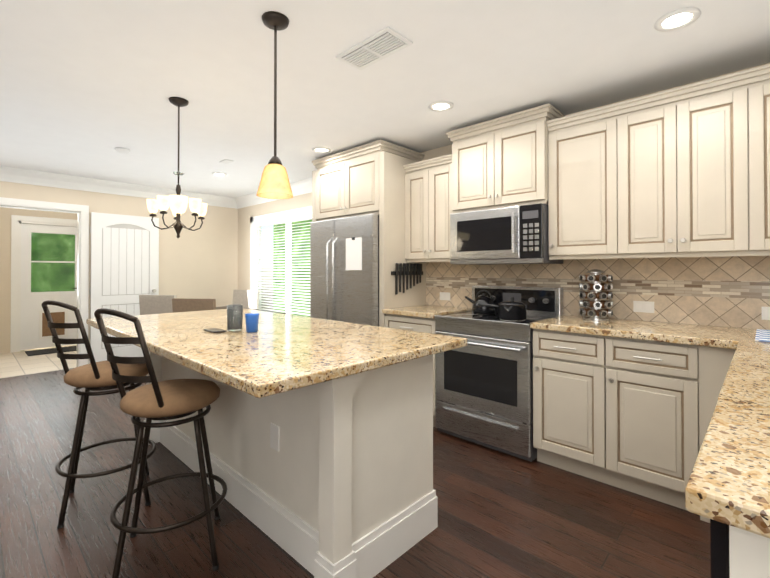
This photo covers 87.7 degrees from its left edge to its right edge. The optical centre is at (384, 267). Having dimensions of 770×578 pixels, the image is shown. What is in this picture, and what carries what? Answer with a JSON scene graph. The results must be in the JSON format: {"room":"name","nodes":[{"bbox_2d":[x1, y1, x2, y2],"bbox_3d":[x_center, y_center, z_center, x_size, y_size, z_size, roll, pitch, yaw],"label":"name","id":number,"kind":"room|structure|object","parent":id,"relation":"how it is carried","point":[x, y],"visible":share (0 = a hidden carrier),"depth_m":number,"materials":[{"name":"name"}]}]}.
{"room":"kitchen","nodes":[
{"label":"kitchen","id":0,"kind":"room"},
{"bbox_2d":[0,344,76,377],"bbox_3d":[-4.989,1.364,5.727,2.300,0.098,2.400,0,-1,44],"label":"floor","id":1,"kind":"structure","parent":0,"point":[21,362],"depth_m":5.48,"materials":[{"name":"beige tile"}]},
{"bbox_2d":[25,346,76,355],"bbox_3d":[-5.200,1.313,6.355,0.450,0.010,0.720,0,-1,44],"label":"rug","id":2,"kind":"object","parent":1,"relation":"on","point":[49,351],"visible":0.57,"depth_m":6.26,"materials":[{"name":"grey fabric"}]},
{"bbox_2d":[0,207,76,353],"bbox_3d":[-5.692,0.088,6.405,0.120,2.460,2.640,0,-1,44],"label":"wall","id":3,"kind":"structure","parent":0,"point":[5,272],"depth_m":6.17,"materials":[{"name":"beige paint"}]},
{"bbox_2d":[10,215,76,352],"bbox_3d":[-5.473,0.255,6.623,0.136,2.130,1.040,0,-1,44],"label":"door frame","id":4,"kind":"structure","parent":3,"relation":"attached to","point":[16,222],"depth_m":6.25,"materials":[{"name":"white paint"}]},
{"bbox_2d":[20,223,76,349],"bbox_3d":[-5.454,0.308,6.605,0.099,2.000,0.806,0,-1,44],"label":"door","id":5,"kind":"structure","parent":3,"relation":"in","point":[35,332],"depth_m":6.49,"materials":[{"name":"white paint"}]},
{"bbox_2d":[0,181,237,341],"bbox_3d":[-4.928,0.071,4.218,0.120,2.460,7.020,0,-1,44],"label":"wall","id":6,"kind":"structure","parent":0,"point":[201,262],"depth_m":6.12,"materials":[{"name":"beige paint"}]},
{"bbox_2d":[0,197,88,366],"bbox_3d":[-4.236,0.249,4.932,0.138,2.115,0.940,0,-1,44],"label":"door frame","id":7,"kind":"structure","parent":6,"relation":"attached to","point":[81,212],"depth_m":5.18,"materials":[{"name":"white paint"}]},
{"bbox_2d":[0,166,238,208],"bbox_3d":[-4.762,-1.082,4.236,0.110,0.155,6.780,0,-1,44],"label":"crown molding","id":8,"kind":"structure","parent":6,"relation":"attached to","point":[56,180],"depth_m":5.25,"materials":[{"name":"white paint"}]},
{"bbox_2d":[89,212,158,361],"bbox_3d":[-3.538,0.290,5.487,0.103,2.018,0.814,0,-1,44],"label":"door","id":9,"kind":"structure","parent":6,"relation":"in","point":[124,262],"depth_m":5.46,"materials":[{"name":"paint"}]},
{"bbox_2d":[0,368,710,577],"bbox_3d":[-1.710,1.326,1.236,8.880,0.100,7.140,0,-1,44],"label":"floor","id":10,"kind":"structure","parent":0,"point":[502,514],"depth_m":2.04,"materials":[{"name":"brown wood"}]},
{"bbox_2d":[41,300,156,528],"bbox_3d":[-1.556,0.723,2.216,0.481,1.120,0.535,0,-1,44],"label":"bar stool","id":11,"kind":"object","parent":10,"relation":"on","point":[93,375],"visible":0.88,"depth_m":2.07,"materials":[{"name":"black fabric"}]},
{"bbox_2d":[139,295,176,314],"bbox_3d":[-2.679,0.820,5.021,0.460,0.975,0.525,0,0,9],"label":"dining chair","id":12,"kind":"object","parent":10,"relation":"on","point":[154,304],"visible":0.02,"depth_m":4.78,"materials":[{"name":"grey fabric"}]},
{"bbox_2d":[94,308,226,577],"bbox_3d":[-0.974,0.720,1.799,0.519,1.120,0.557,0,-1,44],"label":"bar stool","id":13,"kind":"object","parent":10,"relation":"on","point":[169,399],"visible":1,"depth_m":1.68,"materials":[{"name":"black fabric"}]},
{"bbox_2d":[172,298,215,312],"bbox_3d":[-1.955,0.815,4.404,0.460,0.975,0.525,0,0,9],"label":"dining chair","id":14,"kind":"object","parent":10,"relation":"on","point":[184,304],"visible":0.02,"depth_m":4.16,"materials":[{"name":"brown wood"}]},
{"bbox_2d":[233,290,259,308],"bbox_3d":[-2.179,0.826,5.808,0.460,0.975,0.525,0,-1,24],"label":"dining chair","id":15,"kind":"object","parent":10,"relation":"on","point":[247,298],"visible":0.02,"depth_m":5.97,"materials":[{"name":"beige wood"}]},
{"bbox_2d":[216,306,285,313],"bbox_3d":[-1.966,0.930,5.081,1.440,0.755,0.720,0,-1,44],"label":"dining table","id":16,"kind":"object","parent":10,"relation":"on","point":[221,307],"visible":0.02,"depth_m":5.36,"materials":[{"name":"brown wood"}]},
{"bbox_2d":[144,352,437,577],"bbox_3d":[-0.811,0.842,2.428,2.292,0.888,0.840,0,-1,44],"label":"kitchen island","id":17,"kind":"object","parent":10,"relation":"on","point":[319,432],"depth_m":1.78,"materials":[{"name":"white paint"}]},
{"bbox_2d":[86,308,466,399],"bbox_3d":[-0.838,0.376,2.402,2.370,0.040,1.140,0,-1,44],"label":"island countertop","id":18,"kind":"structure","parent":17,"relation":"on","point":[287,353],"depth_m":1.80,"materials":[{"name":"beige stone"}]},
{"bbox_2d":[204,328,226,332],"bbox_3d":[-0.939,0.348,2.216,0.140,0.010,0.070,0,-1,44],"label":"phone","id":19,"kind":"object","parent":18,"relation":"on","point":[214,330],"visible":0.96,"depth_m":2.19,"materials":[{"name":"black glass"}]},
{"bbox_2d":[227,304,242,331],"bbox_3d":[-0.837,0.281,2.237,0.086,0.144,0.086,0,-1,44],"label":"glass tumbler","id":20,"kind":"object","parent":18,"relation":"on","point":[234,317],"visible":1,"depth_m":2.20,"materials":[{"name":"clear glass"}]},
{"bbox_2d":[245,313,258,331],"bbox_3d":[-0.730,0.303,2.204,0.076,0.098,0.075,0,-1,44],"label":"cup","id":21,"kind":"object","parent":18,"relation":"on","point":[252,320],"visible":1,"depth_m":2.18,"materials":[{"name":"plastic"}]},
{"bbox_2d":[310,213,378,325],"bbox_3d":[-0.238,0.412,4.076,0.928,1.775,0.736,0,-1,44],"label":"refrigerator","id":22,"kind":"object","parent":10,"relation":"on","point":[344,269],"visible":0.4,"depth_m":3.79,"materials":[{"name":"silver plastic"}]},
{"bbox_2d":[312,151,425,326],"bbox_3d":[-0.184,0.136,4.133,1.062,2.328,0.608,0,-1,44],"label":"panel","id":23,"kind":"object","parent":10,"relation":"on","point":[392,173],"visible":0.29,"depth_m":3.64,"materials":[{"name":"beige paint"}]},
{"bbox_2d":[391,263,422,294],"bbox_3d":[0.221,0.104,3.764,0.034,0.285,0.450,0,-1,44],"label":"rack","id":24,"kind":"object","parent":23,"relation":"attached to","point":[415,269],"visible":0.98,"depth_m":3.74,"materials":[{"name":"black plastic"}]},
{"bbox_2d":[383,313,436,427],"bbox_3d":[0.405,0.852,3.567,0.560,0.888,0.608,0,-1,44],"label":"base cabinet","id":25,"kind":"object","parent":10,"relation":"on","point":[418,324],"depth_m":3.28,"materials":[{"name":"beige paint"}]},
{"bbox_2d":[382,305,471,320],"bbox_3d":[0.394,0.386,3.558,0.562,0.040,0.630,0,-1,44],"label":"countertop","id":26,"kind":"structure","parent":25,"relation":"on","point":[430,311],"depth_m":3.41,"materials":[{"name":"beige stone"}]},
{"bbox_2d":[435,285,562,461],"bbox_3d":[0.859,0.724,3.077,0.758,1.135,0.670,0,-1,44],"label":"range","id":27,"kind":"object","parent":10,"relation":"on","point":[484,386],"visible":0.67,"depth_m":2.86,"materials":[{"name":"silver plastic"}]},
{"bbox_2d":[465,290,495,313],"bbox_3d":[0.794,0.278,3.308,0.240,0.192,0.190,0,-1,44],"label":"kettle","id":28,"kind":"object","parent":27,"relation":"on","point":[477,308],"visible":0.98,"depth_m":3.23,"materials":[{"name":"black metal"}]},
{"bbox_2d":[478,297,526,319],"bbox_3d":[0.862,0.293,2.954,0.363,0.156,0.202,0,-1,44],"label":"saucepan","id":29,"kind":"object","parent":27,"relation":"on","point":[511,309],"visible":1,"depth_m":2.83,"materials":[{"name":"black metal"}]},
{"bbox_2d":[533,329,617,486],"bbox_3d":[1.351,0.844,2.671,0.494,0.888,0.608,0,-1,44],"label":"base cabinet","id":30,"kind":"object","parent":10,"relation":"on","point":[575,375],"depth_m":2.44,"materials":[{"name":"beige paint"}]},
{"bbox_2d":[618,337,701,508],"bbox_3d":[1.618,0.842,2.417,0.492,0.888,0.608,0,-1,44],"label":"base cabinet","id":31,"kind":"object","parent":10,"relation":"on","point":[675,414],"depth_m":2.16,"materials":[{"name":"beige paint"}]},
{"bbox_2d":[530,315,769,348],"bbox_3d":[1.881,0.374,2.147,1.994,0.040,0.630,0,-1,44],"label":"countertop","id":32,"kind":"structure","parent":31,"relation":"on","point":[708,336],"depth_m":2.29,"materials":[{"name":"beige stone"}]},
{"bbox_2d":[579,269,612,320],"bbox_3d":[1.448,0.185,2.757,0.204,0.345,0.204,0,-1,44],"label":"spice rack","id":33,"kind":"object","parent":32,"relation":"on","point":[595,295],"visible":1,"depth_m":2.70,"materials":[{"name":"silver metal"}]},
{"bbox_2d":[755,329,769,341],"bbox_3d":[2.078,0.347,1.937,0.420,0.008,0.480,0,-1,44],"label":"dish mat","id":34,"kind":"object","parent":32,"relation":"on","point":[762,335],"visible":0.98,"depth_m":2.03,"materials":[{"name":"fabric"}]},
{"bbox_2d":[702,349,733,428],"bbox_3d":[1.841,0.841,2.205,0.247,0.888,0.608,0,-1,44],"label":"base cabinet","id":35,"kind":"object","parent":10,"relation":"on","point":[714,361],"depth_m":2.00,"materials":[{"name":"beige paint"}]},
{"bbox_2d":[705,521,769,577],"bbox_3d":[0.994,0.828,0.638,0.689,0.888,0.687,0,-1,44],"label":"base cabinet","id":36,"kind":"object","parent":10,"relation":"on","point":[732,555],"depth_m":0.61,"materials":[{"name":"beige paint"}]},
{"bbox_2d":[682,341,769,544],"bbox_3d":[1.347,0.365,1.007,0.750,0.040,1.764,0,-1,44],"label":"countertop","id":37,"kind":"structure","parent":36,"relation":"on","point":[727,483],"depth_m":0.74,"materials":[{"name":"beige stone"}]},
{"bbox_2d":[0,0,769,197],"bbox_3d":[-2.500,-1.227,2.007,11.060,0.100,7.140,0,-1,44],"label":"ceiling","id":38,"kind":"structure","parent":0,"point":[87,87],"depth_m":2.40,"materials":[{"name":"paint"}]},
{"bbox_2d":[146,97,207,237],"bbox_3d":[-1.438,-0.685,2.820,0.392,0.969,0.378,0,-1,44],"label":"lamp","id":39,"kind":"object","parent":38,"relation":"hanging from","point":[177,204],"visible":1,"depth_m":2.77,"materials":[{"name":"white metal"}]},
{"bbox_2d":[212,172,226,175],"bbox_3d":[-2.039,-1.148,4.947,0.179,0.009,0.179,0,-1,37],"label":"recessed light","id":40,"kind":"object","parent":38,"relation":"in","point":[214,173],"depth_m":4.94,"materials":[{"name":"white paint"}]},
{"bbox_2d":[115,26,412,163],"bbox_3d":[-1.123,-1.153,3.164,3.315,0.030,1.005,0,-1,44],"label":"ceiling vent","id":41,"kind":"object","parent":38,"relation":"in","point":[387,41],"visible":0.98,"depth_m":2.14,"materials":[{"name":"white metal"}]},
{"bbox_2d":[256,11,292,198],"bbox_3d":[-0.520,-0.758,1.903,0.170,0.839,0.170,0,-1,44],"label":"pendant lamp","id":42,"kind":"object","parent":38,"relation":"hanging from","point":[274,183],"visible":1,"depth_m":1.87,"materials":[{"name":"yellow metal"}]},
{"bbox_2d":[312,147,330,152],"bbox_3d":[-0.627,-1.156,3.952,0.179,0.009,0.179,0,-1,37],"label":"recessed light","id":43,"kind":"object","parent":38,"relation":"in","point":[317,149],"depth_m":3.94,"materials":[{"name":"white paint"}]},
{"bbox_2d":[429,101,452,111],"bbox_3d":[0.405,-1.165,2.903,0.179,0.009,0.179,0,-1,37],"label":"recessed light","id":44,"kind":"object","parent":38,"relation":"in","point":[439,106],"depth_m":2.90,"materials":[{"name":"white paint"}]},
{"bbox_2d":[654,7,700,31],"bbox_3d":[1.386,-1.173,1.903,0.179,0.009,0.179,0,-1,37],"label":"recessed light","id":45,"kind":"object","parent":38,"relation":"in","point":[677,19],"depth_m":1.90,"materials":[{"name":"white paint"}]},
{"bbox_2d":[238,62,769,289],"bbox_3d":[0.707,0.067,3.793,8.880,2.460,0.120,0,-1,44],"label":"wall","id":46,"kind":"structure","parent":0,"point":[245,214],"depth_m":6.16,"materials":[{"name":"beige paint"}]},
{"bbox_2d":[234,177,311,207],"bbox_3d":[-1.403,-1.070,5.646,2.800,0.155,0.110,0,-1,44],"label":"crown molding","id":47,"kind":"structure","parent":46,"relation":"attached to","point":[304,186],"depth_m":6.06,"materials":[{"name":"white paint"}]},
{"bbox_2d":[250,206,311,314],"bbox_3d":[-1.427,0.073,5.786,1.940,1.760,0.165,0,-1,44],"label":"window","id":48,"kind":"structure","parent":46,"relation":"in","point":[293,213],"depth_m":6.08,"materials":[{"name":"white paint"}]},
{"bbox_2d":[255,215,311,316],"bbox_3d":[-1.434,0.058,5.779,1.670,1.506,0.046,0,-1,44],"label":"window blinds","id":49,"kind":"object","parent":48,"relation":"attached to","point":[290,220],"visible":0.73,"depth_m":5.78,"materials":[{"name":"white plastic"}]},
{"bbox_2d":[316,148,423,220],"bbox_3d":[-0.184,-0.779,4.140,0.938,0.550,0.608,0,-1,44],"label":"upper cabinet","id":50,"kind":"object","parent":46,"relation":"attached to","point":[348,187],"depth_m":3.87,"materials":[{"name":"beige paint"}]},
{"bbox_2d":[404,160,459,259],"bbox_3d":[0.499,-0.483,3.682,0.553,0.820,0.328,0,-1,44],"label":"upper cabinet","id":51,"kind":"object","parent":46,"relation":"attached to","point":[427,216],"depth_m":3.57,"materials":[{"name":"beige paint"}]},
{"bbox_2d":[448,112,559,212],"bbox_3d":[0.966,-0.764,3.208,0.776,0.584,0.378,0,-1,44],"label":"upper cabinet","id":52,"kind":"object","parent":46,"relation":"attached to","point":[505,165],"depth_m":3.03,"materials":[{"name":"beige paint"}]},
{"bbox_2d":[450,203,562,264],"bbox_3d":[0.935,-0.235,3.171,0.762,0.415,0.450,0,-1,44],"label":"microwave","id":53,"kind":"object","parent":52,"relation":"attached to","point":[514,235],"visible":1,"depth_m":2.99,"materials":[{"name":"silver metal"}]},
{"bbox_2d":[547,108,631,259],"bbox_3d":[1.445,-0.524,2.785,0.495,0.887,0.328,0,-1,44],"label":"upper cabinet","id":54,"kind":"object","parent":46,"relation":"attached to","point":[589,204],"depth_m":2.65,"materials":[{"name":"beige paint"}]},
{"bbox_2d":[426,256,769,329],"bbox_3d":[1.617,0.141,2.840,3.328,0.440,0.007,0,-1,44],"label":"tile backsplash","id":55,"kind":"structure","parent":46,"relation":"attached to","point":[729,291],"depth_m":2.67,"materials":[{"name":"beige tile"}]},
{"bbox_2d":[440,292,449,300],"bbox_3d":[0.571,0.275,3.822,0.120,0.075,0.006,0,-1,44],"label":"electrical outlet plate","id":56,"kind":"object","parent":55,"relation":"attached to","point":[443,295],"depth_m":3.82,"materials":[{"name":"plastic"}]},
{"bbox_2d":[633,301,653,312],"bbox_3d":[1.746,0.266,2.707,0.120,0.075,0.006,0,-1,44],"label":"electrical outlet plate","id":57,"kind":"object","parent":55,"relation":"attached to","point":[644,306],"depth_m":2.71,"materials":[{"name":"plastic"}]},
{"bbox_2d":[761,307,769,319],"bbox_3d":[2.211,0.262,2.267,0.120,0.075,0.006,0,-1,44],"label":"electrical outlet plate","id":58,"kind":"object","parent":55,"relation":"attached to","point":[765,310],"depth_m":2.29,"materials":[{"name":"plastic"}]},
{"bbox_2d":[628,76,767,255],"bbox_3d":[1.805,-0.527,2.444,0.736,0.887,0.328,0,-1,44],"label":"upper cabinet","id":59,"kind":"object","parent":46,"relation":"attached to","point":[683,171],"depth_m":2.25,"materials":[{"name":"beige paint"}]},
{"bbox_2d":[768,72,769,255],"bbox_3d":[2.251,-0.530,2.020,0.736,0.887,0.328,0,-1,44],"label":"upper cabinet","id":60,"kind":"object","parent":46,"relation":"attached to","point":[768,72],"depth_m":2.06,"materials":[{"name":"beige paint"}]},
{"label":"outside","id":61,"kind":"structure","parent":0,"visible":0},
{"bbox_2d":[31,233,74,291],"bbox_3d":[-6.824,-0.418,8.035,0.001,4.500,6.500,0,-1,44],"label":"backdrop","id":62,"kind":"structure","parent":61,"point":[40,242],"depth_m":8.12,"materials":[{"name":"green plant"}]},
{"bbox_2d":[273,220,311,316],"bbox_3d":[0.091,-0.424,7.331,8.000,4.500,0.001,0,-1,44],"label":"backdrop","id":63,"kind":"structure","parent":61,"point":[295,229],"depth_m":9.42,"materials":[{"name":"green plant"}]}
]}

